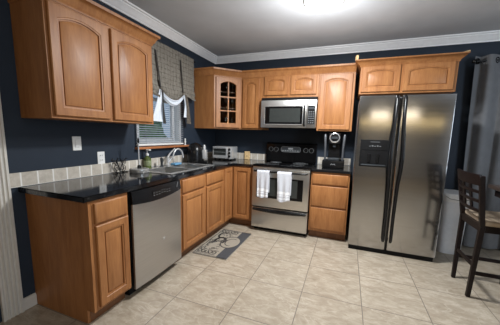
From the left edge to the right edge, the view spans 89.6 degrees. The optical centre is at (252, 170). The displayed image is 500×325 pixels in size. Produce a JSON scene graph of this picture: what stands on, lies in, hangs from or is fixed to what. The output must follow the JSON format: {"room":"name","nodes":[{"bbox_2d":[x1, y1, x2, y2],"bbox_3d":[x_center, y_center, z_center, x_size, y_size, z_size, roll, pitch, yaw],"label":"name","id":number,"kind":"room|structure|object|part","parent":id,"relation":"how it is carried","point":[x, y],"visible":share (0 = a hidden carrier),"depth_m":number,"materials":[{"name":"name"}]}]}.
{"room":"kitchen","nodes":[
{"label":"kitchen","id":0,"kind":"room"},
{"bbox_2d":[0,0,214,322],"bbox_3d":[-1.184,-0.408,2.964,0.120,2.505,3.070,5,9,20],"label":"wall","id":1,"kind":"structure","parent":0,"point":[31,144],"depth_m":1.89,"materials":[{"name":"blue paint"}]},
{"bbox_2d":[0,97,24,321],"bbox_3d":[-1.636,-0.070,1.602,0.024,2.200,0.115,5,9,20],"label":"trim","id":2,"kind":"structure","parent":1,"relation":"attached to","point":[11,294],"depth_m":1.69,"materials":[{"name":"paint"}]},
{"bbox_2d":[23,293,36,309],"bbox_3d":[-1.632,0.961,1.846,0.014,0.090,0.085,5,9,20],"label":"baseboard","id":3,"kind":"structure","parent":1,"relation":"attached to","point":[30,301],"depth_m":1.84,"materials":[{"name":"paint"}]},
{"bbox_2d":[72,136,81,150],"bbox_3d":[-1.452,-0.226,2.086,0.010,0.116,0.073,5,9,20],"label":"light switch","id":4,"kind":"object","parent":1,"relation":"attached to","point":[76,140],"visible":1,"depth_m":2.08,"materials":[{"name":"white plastic"}]},
{"bbox_2d":[7,0,159,124],"bbox_3d":[-1.233,-0.808,2.022,0.377,0.818,1.030,5,9,20],"label":"upper cabinet","id":5,"kind":"object","parent":1,"relation":"attached to","point":[76,60],"visible":1,"depth_m":1.74,"materials":[{"name":"brown wood"}]},
{"bbox_3d":[-1.187,-0.723,1.760,0.020,0.690,0.405,5,9,20],"label":"door","id":6,"kind":"part","parent":5,"relation":"part of","materials":[{"name":"brown wood"}]},
{"bbox_3d":[-1.224,-1.166,1.970,0.377,0.095,1.030,5,9,20],"label":"crown","id":7,"kind":"part","parent":5,"relation":"part of","materials":[{"name":"brown wood"}]},
{"bbox_3d":[-1.027,-0.779,2.181,0.020,0.690,0.429,5,9,20],"label":"door","id":8,"kind":"part","parent":5,"relation":"part of","materials":[{"name":"brown wood"}]},
{"bbox_2d":[97,152,104,163],"bbox_3d":[-1.381,-0.116,2.303,0.009,0.115,0.072,5,9,20],"label":"power outlet","id":9,"kind":"object","parent":1,"relation":"attached to","point":[100,155],"visible":1,"depth_m":2.30,"materials":[{"name":"white plastic"}]},
{"bbox_2d":[9,152,212,187],"bbox_3d":[-1.129,-0.104,2.982,0.012,0.099,2.806,5,9,20],"label":"backsplash","id":10,"kind":"structure","parent":1,"relation":"attached to","point":[21,179],"depth_m":2.07,"materials":[{"name":"tile"}]},
{"bbox_2d":[136,94,180,146],"bbox_3d":[-1.128,-0.833,2.994,0.100,1.060,0.770,5,9,20],"label":"window","id":11,"kind":"structure","parent":1,"relation":"in","point":[158,125],"depth_m":3.14,"materials":[{"name":"white paint"}]},
{"bbox_3d":[-1.149,-0.836,2.981,0.040,0.970,0.652,5,9,20],"label":"sash","id":12,"kind":"part","parent":11,"relation":"part of","materials":[{"name":"white paint"}]},
{"bbox_3d":[-1.135,-0.859,3.017,0.004,0.935,0.655,5,9,20],"label":"pane","id":13,"kind":"part","parent":11,"relation":"part of","materials":[{"name":"white"}]},
{"bbox_2d":[136,96,183,145],"bbox_3d":[-1.060,-0.846,2.948,0.034,1.087,0.795,5,9,20],"label":"window blind","id":14,"kind":"object","parent":11,"relation":"attached to","point":[153,96],"visible":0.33,"depth_m":3.03,"materials":[{"name":"white plastic"}]},
{"bbox_3d":[-1.073,-0.318,3.023,0.024,0.020,0.795,5,9,20],"label":"rail","id":15,"kind":"part","parent":14,"relation":"part of","materials":[{"name":"white plastic"}]},
{"bbox_2d":[135,145,188,149],"bbox_3d":[-1.058,-0.293,3.091,0.065,0.024,0.935,5,9,20],"label":"window sill","id":16,"kind":"structure","parent":1,"relation":"attached to","point":[170,146],"depth_m":2.95,"materials":[{"name":"brown wood"}]},
{"bbox_2d":[151,41,195,123],"bbox_3d":[-0.989,-1.012,3.021,0.116,0.895,1.082,5,9,20],"label":"valance","id":17,"kind":"object","parent":1,"relation":"attached to","point":[172,70],"visible":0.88,"depth_m":3.01,"materials":[{"name":"grey fabric"}]},
{"bbox_2d":[99,0,499,63],"bbox_3d":[0.733,-1.138,-0.108,5.480,0.090,7.000,5,9,20],"label":"trim","id":18,"kind":"structure","parent":1,"relation":"attached to","point":[125,7],"depth_m":3.13,"materials":[{"name":"white paint"}]},
{"bbox_2d":[0,223,499,324],"bbox_3d":[0.654,1.351,0.210,5.720,0.100,7.320,5,9,20],"label":"floor","id":19,"kind":"structure","parent":0,"point":[274,277],"depth_m":2.15,"materials":[{"name":"tile"}]},
{"bbox_2d":[25,192,130,323],"bbox_3d":[-1.260,0.578,1.865,0.639,0.862,0.303,5,9,20],"label":"base cabinet","id":20,"kind":"object","parent":19,"relation":"on","point":[80,252],"visible":0.92,"depth_m":1.72,"materials":[{"name":"brown wood"}]},
{"bbox_3d":[-1.320,0.595,1.737,0.619,0.862,0.019,5,9,20],"label":"panel","id":21,"kind":"part","parent":20,"relation":"part of","materials":[{"name":"brown wood"}]},
{"bbox_3d":[-0.958,0.261,1.720,0.020,0.135,0.255,5,9,20],"label":"drawer","id":22,"kind":"part","parent":20,"relation":"part of","materials":[{"name":"brown wood"}]},
{"bbox_3d":[-0.967,0.623,1.772,0.020,0.565,0.255,5,9,20],"label":"door","id":23,"kind":"part","parent":20,"relation":"part of","materials":[{"name":"brown wood"}]},
{"bbox_2d":[125,180,180,294],"bbox_3d":[-1.074,0.524,2.290,0.627,0.858,0.590,5,9,20],"label":"dishwasher","id":24,"kind":"object","parent":19,"relation":"on","point":[154,212],"visible":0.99,"depth_m":2.09,"materials":[{"name":"metal"}]},
{"bbox_3d":[-0.792,0.180,2.137,0.042,0.117,0.582,5,9,20],"label":"control panel","id":25,"kind":"part","parent":24,"relation":"part of","materials":[{"name":"black plastic"}]},
{"bbox_2d":[178,168,222,256],"bbox_3d":[-0.819,0.426,3.002,0.620,0.862,0.920,5,9,20],"label":"base cabinet","id":26,"kind":"object","parent":19,"relation":"on","point":[201,194],"visible":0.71,"depth_m":2.79,"materials":[{"name":"brown wood"}]},
{"bbox_3d":[-0.608,0.134,2.642,0.020,0.130,0.413,5,9,20],"label":"false drawer","id":27,"kind":"part","parent":26,"relation":"part of","materials":[{"name":"brown wood"}]},
{"bbox_3d":[-0.617,0.499,2.694,0.020,0.565,0.413,5,9,20],"label":"door","id":28,"kind":"part","parent":26,"relation":"part of","materials":[{"name":"brown wood"}]},
{"bbox_3d":[-0.449,0.078,3.060,0.020,0.130,0.410,5,9,20],"label":"false drawer","id":29,"kind":"part","parent":26,"relation":"part of","materials":[{"name":"brown wood"}]},
{"bbox_3d":[-0.458,0.444,3.113,0.020,0.565,0.410,5,9,20],"label":"door","id":30,"kind":"part","parent":26,"relation":"part of","materials":[{"name":"brown wood"}]},
{"bbox_2d":[192,229,250,259],"bbox_3d":[-0.331,0.865,3.032,0.415,0.009,0.758,5,9,20],"label":"floor mat","id":31,"kind":"object","parent":19,"relation":"on","point":[225,243],"visible":1,"depth_m":2.96,"materials":[{"name":"beige fabric"}]},
{"bbox_2d":[218,166,253,229],"bbox_3d":[-0.364,0.326,3.783,0.916,0.862,0.874,5,9,20],"label":"base cabinet","id":32,"kind":"object","parent":19,"relation":"on","point":[237,180],"visible":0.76,"depth_m":3.49,"materials":[{"name":"brown wood"}]},
{"bbox_2d":[18,158,266,202],"bbox_3d":[-0.688,-0.005,2.859,0.937,0.037,2.774,5,9,20],"label":"countertop","id":33,"kind":"structure","parent":32,"relation":"on","point":[91,188],"depth_m":1.94,"materials":[{"name":"black stone"}]},
{"bbox_2d":[111,158,127,173],"bbox_3d":[-1.281,-0.055,2.434,0.070,0.148,0.182,5,9,20],"label":"scroll ornament","id":34,"kind":"object","parent":33,"relation":"on","point":[116,160],"visible":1,"depth_m":2.42,"materials":[{"name":"black metal"}]},
{"bbox_2d":[129,138,148,173],"bbox_3d":[-1.116,-0.153,2.477,0.180,0.340,0.180,5,9,20],"label":"paper towel holder","id":35,"kind":"object","parent":33,"relation":"on","point":[136,170],"visible":1,"depth_m":2.46,"materials":[{"name":"metal"}]},
{"bbox_3d":[-1.116,-0.155,2.476,0.013,0.260,0.013,5,9,20],"label":"rod","id":36,"kind":"part","parent":35,"relation":"part of","materials":[{"name":"metal"}]},
{"bbox_2d":[143,149,151,167],"bbox_3d":[-1.150,-0.130,2.762,0.081,0.211,0.081,-3,9,-26],"label":"soap bottle","id":37,"kind":"object","parent":33,"relation":"on","point":[147,160],"visible":0.93,"depth_m":2.74,"materials":[{"name":"green plastic"}]},
{"bbox_2d":[166,148,183,165],"bbox_3d":[-0.957,-0.175,3.095,0.076,0.206,0.255,6,9,31],"label":"faucet","id":38,"kind":"object","parent":33,"relation":"on","point":[174,149],"visible":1,"depth_m":3.04,"materials":[{"name":"metal"}]},
{"bbox_3d":[-0.931,-0.190,3.092,0.038,0.172,0.230,7,10,36],"label":"spout","id":39,"kind":"part","parent":38,"relation":"part of","materials":[{"name":"metal"}]},
{"bbox_2d":[149,163,213,174],"bbox_3d":[-0.844,0.049,2.902,0.475,0.176,0.870,5,9,20],"label":"sink","id":40,"kind":"object","parent":33,"relation":"in","point":[172,169],"visible":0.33,"depth_m":2.89,"materials":[{"name":"metal"}]},
{"bbox_3d":[-0.907,0.076,2.708,0.355,0.174,0.350,5,9,20],"label":"bowl","id":41,"kind":"part","parent":40,"relation":"part of","materials":[{"name":"metal"}]},
{"bbox_3d":[-0.770,0.028,3.070,0.355,0.174,0.350,5,9,20],"label":"bowl","id":42,"kind":"part","parent":40,"relation":"part of","materials":[{"name":"metal"}]},
{"bbox_2d":[187,142,207,163],"bbox_3d":[-0.750,-0.245,3.417,0.275,0.275,0.250,1,8,0],"label":"coffee machine","id":43,"kind":"object","parent":33,"relation":"on","point":[196,153],"visible":1,"depth_m":3.33,"materials":[{"name":"black plastic"}]},
{"bbox_2d":[213,146,236,159],"bbox_3d":[-0.432,-0.280,3.966,0.320,0.205,0.293,4,9,17],"label":"toaster oven","id":44,"kind":"object","parent":33,"relation":"on","point":[221,152],"visible":0.99,"depth_m":3.86,"materials":[{"name":"metal"}]},
{"bbox_3d":[-0.496,-0.277,3.869,0.238,0.167,0.014,4,9,17],"label":"door","id":45,"kind":"part","parent":44,"relation":"part of","materials":[{"name":"metal"}]},
{"bbox_2d":[244,151,249,159],"bbox_3d":[-0.079,-0.246,4.056,0.086,0.130,0.031,5,9,20],"label":"wooden block","id":46,"kind":"object","parent":33,"relation":"on","point":[247,153],"visible":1,"depth_m":4.04,"materials":[{"name":"brown wood"}]},
{"bbox_3d":[-0.325,0.321,3.446,0.020,0.720,0.225,5,9,20],"label":"door","id":47,"kind":"part","parent":32,"relation":"part of","materials":[{"name":"brown wood"}]},
{"bbox_3d":[-0.146,0.316,3.513,0.255,0.720,0.020,5,9,20],"label":"door","id":48,"kind":"part","parent":32,"relation":"part of","materials":[{"name":"brown wood"}]},
{"bbox_2d":[251,142,317,235],"bbox_3d":[0.459,0.216,3.541,0.762,1.190,0.734,5,9,20],"label":"range","id":49,"kind":"object","parent":19,"relation":"on","point":[292,216],"visible":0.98,"depth_m":3.31,"materials":[{"name":"silver metal"}]},
{"bbox_2d":[257,170,269,197],"bbox_3d":[0.141,0.174,3.267,0.165,0.360,0.048,5,9,20],"label":"dish towel","id":50,"kind":"object","parent":49,"relation":"hanging from","point":[263,176],"visible":1,"depth_m":3.25,"materials":[{"name":"white fabric"}]},
{"bbox_3d":[0.339,0.547,3.289,0.716,0.055,0.021,5,9,20],"label":"handle","id":51,"kind":"part","parent":49,"relation":"part of","materials":[{"name":"black plastic"}]},
{"bbox_3d":[0.349,0.644,3.335,0.748,0.273,0.049,5,9,20],"label":"storage drawer","id":52,"kind":"part","parent":49,"relation":"part of","materials":[{"name":"metal"}]},
{"bbox_3d":[0.359,0.240,3.276,0.748,0.510,0.051,5,9,20],"label":"oven door","id":53,"kind":"part","parent":49,"relation":"part of","materials":[{"name":"metal"}]},
{"bbox_3d":[0.347,0.023,3.197,0.717,0.023,0.064,5,9,20],"label":"handle","id":54,"kind":"part","parent":49,"relation":"part of","materials":[{"name":"black plastic"}]},
{"bbox_2d":[277,171,291,201],"bbox_3d":[0.400,0.209,3.173,0.180,0.391,0.047,5,9,20],"label":"dish towel","id":55,"kind":"object","parent":49,"relation":"hanging from","point":[284,179],"visible":1,"depth_m":3.16,"materials":[{"name":"white fabric"}]},
{"bbox_2d":[253,161,315,169],"bbox_3d":[0.463,-0.083,3.490,0.762,0.025,0.575,5,9,20],"label":"cooktop","id":56,"kind":"object","parent":49,"relation":"in","point":[271,165],"depth_m":3.34,"materials":[{"name":"black glass"}]},
{"bbox_3d":[0.575,-0.315,3.745,0.285,0.070,0.008,5,9,20],"label":"display panel","id":57,"kind":"part","parent":49,"relation":"part of","materials":[{"name":"plastic"}]},
{"bbox_2d":[308,172,349,240],"bbox_3d":[1.045,0.418,3.398,0.452,0.862,0.620,5,9,20],"label":"base cabinet","id":58,"kind":"object","parent":19,"relation":"on","point":[329,192],"visible":0.92,"depth_m":3.11,"materials":[{"name":"brown wood"}]},
{"bbox_3d":[0.935,0.611,3.142,0.418,0.277,0.020,5,9,20],"label":"drawer","id":59,"kind":"part","parent":58,"relation":"part of","materials":[{"name":"brown wood"}]},
{"bbox_3d":[0.943,0.325,3.101,0.418,0.260,0.020,5,9,20],"label":"drawer","id":60,"kind":"part","parent":58,"relation":"part of","materials":[{"name":"brown wood"}]},
{"bbox_3d":[0.948,0.114,3.071,0.418,0.128,0.020,5,9,20],"label":"drawer","id":61,"kind":"part","parent":58,"relation":"part of","materials":[{"name":"brown wood"}]},
{"bbox_2d":[311,164,350,173],"bbox_3d":[1.062,-0.029,3.339,0.462,0.037,0.644,5,9,20],"label":"countertop","id":62,"kind":"structure","parent":58,"relation":"on","point":[317,168],"depth_m":3.09,"materials":[{"name":"black stone"}]},
{"bbox_2d":[322,133,345,168],"bbox_3d":[1.082,-0.271,3.316,0.270,0.449,0.295,5,9,20],"label":"pod coffee maker","id":63,"kind":"object","parent":62,"relation":"on","point":[333,161],"visible":1,"depth_m":3.23,"materials":[{"name":"black plastic"}]},
{"bbox_3d":[0.958,-0.313,3.303,0.040,0.330,0.038,5,9,20],"label":"arm","id":64,"kind":"part","parent":63,"relation":"part of","materials":[{"name":"silver metal"}]},
{"bbox_3d":[1.078,-0.097,3.343,0.270,0.095,0.290,5,9,20],"label":"drawer","id":65,"kind":"part","parent":63,"relation":"part of","materials":[{"name":"black plastic"}]},
{"bbox_3d":[1.173,-0.296,3.224,0.040,0.330,0.038,5,9,20],"label":"arm","id":66,"kind":"part","parent":63,"relation":"part of","materials":[{"name":"silver metal"}]},
{"bbox_2d":[348,94,456,261],"bbox_3d":[1.660,0.048,2.989,0.865,1.742,0.834,5,9,20],"label":"refrigerator","id":67,"kind":"object","parent":19,"relation":"on","point":[402,146],"visible":1,"depth_m":2.67,"materials":[{"name":"metal"}]},
{"bbox_3d":[1.333,0.039,2.797,0.385,1.687,0.068,5,9,20],"label":"freezer door","id":68,"kind":"part","parent":67,"relation":"part of","materials":[{"name":"metal"}]},
{"bbox_3d":[1.459,0.014,2.665,0.035,1.590,0.102,7,10,32],"label":"handle","id":69,"kind":"part","parent":67,"relation":"part of","materials":[{"name":"black plastic"}]},
{"bbox_3d":[1.540,0.020,2.636,0.036,1.590,0.103,2,8,6],"label":"handle","id":70,"kind":"part","parent":67,"relation":"part of","materials":[{"name":"black plastic"}]},
{"bbox_3d":[1.747,0.072,2.644,0.460,1.687,0.068,5,9,20],"label":"fridge door","id":71,"kind":"part","parent":67,"relation":"part of","materials":[{"name":"metal"}]},
{"bbox_2d":[436,189,469,254],"bbox_3d":[2.324,0.594,2.964,0.286,0.700,0.358,5,9,20],"label":"trash can","id":72,"kind":"object","parent":19,"relation":"on","point":[450,212],"visible":0.46,"depth_m":2.85,"materials":[{"name":"plastic"}]},
{"bbox_3d":[2.333,0.292,2.924,0.286,0.090,0.350,5,9,20],"label":"lid","id":73,"kind":"part","parent":72,"relation":"part of","materials":[{"name":"white paint"}]},
{"bbox_2d":[451,169,499,296],"bbox_3d":[2.007,0.536,2.116,0.504,1.041,0.440,5,9,20],"label":"bar stool","id":74,"kind":"object","parent":19,"relation":"on","point":[483,221],"visible":1,"depth_m":2.07,"materials":[{"name":"brown wood"}]},
{"bbox_3d":[1.917,0.503,2.351,0.101,1.033,0.059,5,9,20],"label":"leg","id":75,"kind":"part","parent":74,"relation":"part of","materials":[{"name":"brown wood"}]},
{"bbox_3d":[1.828,0.144,2.136,0.047,0.024,0.403,5,9,20],"label":"rail","id":76,"kind":"part","parent":74,"relation":"part of","materials":[{"name":"brown wood"}]},
{"bbox_3d":[1.812,0.048,2.125,0.062,0.088,0.419,5,9,20],"label":"rail","id":77,"kind":"part","parent":74,"relation":"part of","materials":[{"name":"brown wood"}]},
{"bbox_3d":[1.839,0.219,2.146,0.047,0.024,0.392,5,9,20],"label":"rail","id":78,"kind":"part","parent":74,"relation":"part of","materials":[{"name":"brown wood"}]},
{"bbox_3d":[1.850,0.298,2.156,0.047,0.024,0.381,5,9,20],"label":"rail","id":79,"kind":"part","parent":74,"relation":"part of","materials":[{"name":"brown wood"}]},
{"bbox_3d":[1.790,0.549,2.007,0.127,1.034,0.067,-3,9,-30],"label":"leg","id":80,"kind":"part","parent":74,"relation":"part of","materials":[{"name":"brown wood"}]},
{"bbox_3d":[2.051,0.452,2.109,0.370,0.060,0.380,5,9,20],"label":"seat frame","id":81,"kind":"part","parent":74,"relation":"part of","materials":[{"name":"brown wood"}]},
{"bbox_2d":[465,209,499,227],"bbox_3d":[2.076,0.407,2.094,0.380,0.040,0.400,5,9,20],"label":"cushion","id":82,"kind":"object","parent":74,"relation":"on","point":[492,219],"depth_m":2.10,"materials":[{"name":"beige fabric"}]},
{"bbox_2d":[488,184,499,197],"bbox_3d":[2.491,0.646,1.931,0.975,0.900,0.700,5,9,20],"label":"pub table","id":83,"kind":"object","parent":19,"relation":"on","point":[496,188],"visible":1,"depth_m":2.26,"materials":[{"name":"brown wood"}]},
{"bbox_2d":[128,0,499,55],"bbox_3d":[0.721,-1.227,-0.159,5.720,0.100,7.320,5,9,20],"label":"ceiling","id":84,"kind":"structure","parent":0,"point":[221,27],"depth_m":2.65,"materials":[{"name":"paint"}]},
{"bbox_2d":[303,0,344,12],"bbox_3d":[0.606,-1.438,2.120,0.352,0.133,0.352,5,9,20],"label":"ceiling lamp","id":85,"kind":"object","parent":84,"relation":"attached to","point":[321,6],"visible":1,"depth_m":2.10,"materials":[{"name":"white glass"}]},
{"bbox_2d":[215,41,499,226],"bbox_3d":[2.012,-0.380,3.345,5.600,2.505,0.120,5,9,20],"label":"wall","id":86,"kind":"structure","parent":0,"point":[254,141],"depth_m":3.46,"materials":[{"name":"blue paint"}]},
{"bbox_2d":[194,75,242,129],"bbox_3d":[-0.438,-1.014,3.796,0.609,0.764,0.609,5,9,20],"label":"upper cabinet","id":87,"kind":"object","parent":86,"relation":"attached to","point":[217,105],"visible":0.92,"depth_m":3.58,"materials":[{"name":"brown wood"}]},
{"bbox_3d":[-0.344,-0.968,3.592,0.176,0.582,0.176,5,9,20],"label":"pane","id":88,"kind":"part","parent":87,"relation":"part of","materials":[{"name":"black"}]},
{"bbox_3d":[-0.341,-0.963,3.587,0.362,0.690,0.020,-2,9,-24],"label":"door","id":89,"kind":"part","parent":87,"relation":"part of","materials":[{"name":"brown wood"}]},
{"bbox_2d":[194,63,356,78],"bbox_3d":[0.240,-1.332,3.394,2.166,0.095,0.301,3,8,11],"label":"crown molding","id":90,"kind":"structure","parent":87,"relation":"attached to","point":[347,67],"depth_m":3.40,"materials":[{"name":"brown wood"}]},
{"bbox_2d":[236,153,265,159],"bbox_3d":[-0.200,-0.244,4.130,0.911,0.099,0.012,5,9,20],"label":"backsplash","id":91,"kind":"structure","parent":86,"relation":"attached to","point":[253,156],"depth_m":4.04,"materials":[{"name":"tile"}]},
{"bbox_2d":[241,77,268,129],"bbox_3d":[0.051,-0.997,3.758,0.333,0.764,0.339,5,9,20],"label":"upper cabinet","id":92,"kind":"object","parent":86,"relation":"attached to","point":[252,88],"visible":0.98,"depth_m":3.61,"materials":[{"name":"brown wood"}]},
{"bbox_3d":[-0.019,-0.959,3.618,0.255,0.690,0.020,5,9,20],"label":"door","id":93,"kind":"part","parent":92,"relation":"part of","materials":[{"name":"brown wood"}]},
{"bbox_2d":[263,74,319,97],"bbox_3d":[0.568,-1.173,3.538,0.758,0.326,0.339,5,9,20],"label":"upper cabinet","id":94,"kind":"object","parent":86,"relation":"attached to","point":[307,85],"visible":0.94,"depth_m":3.38,"materials":[{"name":"brown wood"}]},
{"bbox_3d":[0.330,-1.165,3.458,0.336,0.252,0.020,5,9,20],"label":"door","id":95,"kind":"part","parent":94,"relation":"part of","materials":[{"name":"brown wood"}]},
{"bbox_2d":[261,97,317,128],"bbox_3d":[0.538,-0.800,3.537,0.750,0.403,0.454,5,9,20],"label":"microwave","id":96,"kind":"object","parent":94,"relation":"attached to","point":[284,112],"visible":0.98,"depth_m":3.36,"materials":[{"name":"silver metal"}]},
{"bbox_3d":[0.679,-0.720,3.276,0.022,0.286,0.050,5,9,20],"label":"handle","id":97,"kind":"part","parent":96,"relation":"part of","materials":[{"name":"silver metal"}]},
{"bbox_3d":[0.772,-0.737,3.277,0.123,0.364,0.037,5,9,20],"label":"control panel","id":98,"kind":"part","parent":96,"relation":"part of","materials":[{"name":"metal"}]},
{"bbox_3d":[0.681,-1.138,3.328,0.340,0.252,0.020,5,9,20],"label":"door","id":99,"kind":"part","parent":94,"relation":"part of","materials":[{"name":"brown wood"}]},
{"bbox_2d":[317,157,350,165],"bbox_3d":[1.174,-0.136,3.623,0.453,0.099,0.012,5,9,20],"label":"backsplash","id":100,"kind":"structure","parent":86,"relation":"attached to","point":[347,161],"depth_m":3.57,"materials":[{"name":"tile"}]},
{"bbox_2d":[316,72,355,131],"bbox_3d":[1.122,-0.912,3.363,0.436,0.764,0.339,5,9,20],"label":"upper cabinet","id":101,"kind":"object","parent":86,"relation":"attached to","point":[336,90],"visible":0.99,"depth_m":3.21,"materials":[{"name":"brown wood"}]},
{"bbox_2d":[355,50,470,99],"bbox_3d":[1.790,-1.111,2.984,1.091,0.431,0.523,5,9,20],"label":"upper cabinet","id":102,"kind":"object","parent":86,"relation":"attached to","point":[429,73],"visible":0.98,"depth_m":2.78,"materials":[{"name":"brown wood"}]},
{"bbox_3d":[1.472,-1.053,2.888,0.397,0.288,0.020,5,9,20],"label":"door","id":103,"kind":"part","parent":102,"relation":"part of","materials":[{"name":"brown wood"}]},
{"bbox_3d":[1.790,-1.237,2.967,1.074,0.074,0.523,5,9,20],"label":"crown","id":104,"kind":"part","parent":102,"relation":"part of","materials":[{"name":"brown wood"}]},
{"bbox_3d":[1.907,-1.019,2.728,0.473,0.288,0.020,5,9,20],"label":"door","id":105,"kind":"part","parent":102,"relation":"part of","materials":[{"name":"brown wood"}]},
{"bbox_2d":[472,59,499,62],"bbox_3d":[3.379,-1.180,2.588,1.837,0.040,0.121,5,9,20],"label":"curtain rod","id":106,"kind":"object","parent":86,"relation":"attached to","point":[473,61],"visible":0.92,"depth_m":2.83,"materials":[{"name":"black metal"}]},
{"bbox_2d":[462,54,499,248],"bbox_3d":[3.035,-0.156,2.813,1.144,2.225,0.112,5,9,20],"label":"curtain","id":107,"kind":"object","parent":106,"relation":"hanging from","point":[482,150],"visible":0.73,"depth_m":2.91,"materials":[{"name":"grey fabric"}]}
]}

